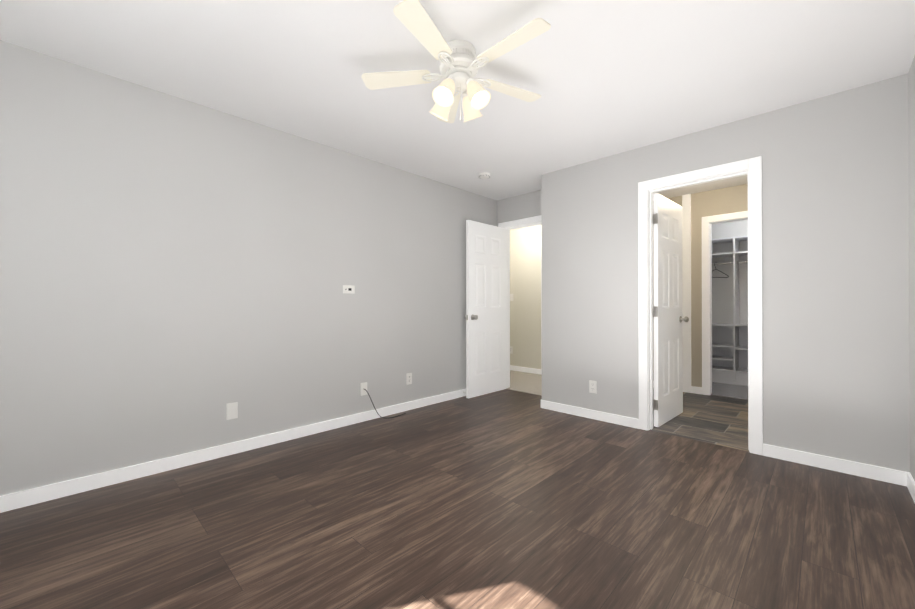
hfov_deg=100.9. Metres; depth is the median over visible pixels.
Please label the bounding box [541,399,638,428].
baseboard
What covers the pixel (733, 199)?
wall
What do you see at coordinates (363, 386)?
outlet
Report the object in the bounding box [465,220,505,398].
entry door
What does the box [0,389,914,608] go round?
floor
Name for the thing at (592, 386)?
outlet
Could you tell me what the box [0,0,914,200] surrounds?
ceiling
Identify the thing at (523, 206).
wall
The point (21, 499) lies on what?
baseboard
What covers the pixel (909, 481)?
baseboard
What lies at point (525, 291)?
wall
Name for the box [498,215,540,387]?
door frame
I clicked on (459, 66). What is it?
ceiling fan
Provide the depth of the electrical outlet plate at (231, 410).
2.69 m
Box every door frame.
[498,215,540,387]
[541,237,541,374]
[638,156,762,454]
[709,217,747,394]
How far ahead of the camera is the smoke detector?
3.89 m
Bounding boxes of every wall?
[0,40,496,495]
[497,190,540,226]
[510,225,541,368]
[653,184,747,386]
[712,220,747,323]
[908,56,914,480]
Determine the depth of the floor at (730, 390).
4.71 m
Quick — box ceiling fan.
[361,0,550,122]
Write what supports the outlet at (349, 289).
attached to the wall at (176, 274)
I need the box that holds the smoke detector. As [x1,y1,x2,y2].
[478,172,489,178]
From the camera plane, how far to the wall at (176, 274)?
2.52 m
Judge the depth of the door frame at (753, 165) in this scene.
2.86 m
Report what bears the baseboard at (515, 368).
attached to the wall at (525, 291)
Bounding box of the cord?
[364,389,405,417]
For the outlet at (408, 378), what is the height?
0.116 m
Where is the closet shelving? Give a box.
[712,235,747,385]
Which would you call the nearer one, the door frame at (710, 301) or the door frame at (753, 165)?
the door frame at (753, 165)
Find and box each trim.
[682,194,690,392]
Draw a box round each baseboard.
[0,389,465,512]
[510,365,540,373]
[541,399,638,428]
[653,381,701,393]
[763,444,903,485]
[904,471,914,502]
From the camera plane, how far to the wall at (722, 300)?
5.39 m
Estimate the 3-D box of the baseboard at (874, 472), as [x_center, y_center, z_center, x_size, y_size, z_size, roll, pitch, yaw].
[2.393,1.026,2.454,0.643,0.082,0.013,0,0,44]
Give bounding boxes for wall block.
[541,74,909,471]
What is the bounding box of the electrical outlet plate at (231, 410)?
[226,402,237,419]
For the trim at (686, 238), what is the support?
attached to the wall at (733, 199)
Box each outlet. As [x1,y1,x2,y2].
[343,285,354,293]
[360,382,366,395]
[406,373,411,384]
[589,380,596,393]
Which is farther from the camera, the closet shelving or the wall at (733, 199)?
the closet shelving
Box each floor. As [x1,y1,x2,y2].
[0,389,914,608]
[506,370,541,395]
[650,388,748,450]
[711,382,747,398]
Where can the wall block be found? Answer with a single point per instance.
(835, 267)
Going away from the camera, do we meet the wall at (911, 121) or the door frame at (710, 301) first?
the wall at (911, 121)
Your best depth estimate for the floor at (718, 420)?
3.46 m
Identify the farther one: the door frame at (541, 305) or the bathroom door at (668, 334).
the door frame at (541, 305)
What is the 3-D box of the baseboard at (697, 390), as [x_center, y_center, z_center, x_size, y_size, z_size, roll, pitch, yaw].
[2.590,1.036,4.851,0.939,0.082,0.013,0,0,44]
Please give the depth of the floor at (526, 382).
5.21 m
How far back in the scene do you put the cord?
3.48 m
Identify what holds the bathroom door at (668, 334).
attached to the door frame at (753, 165)
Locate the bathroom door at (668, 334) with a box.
[653,193,688,426]

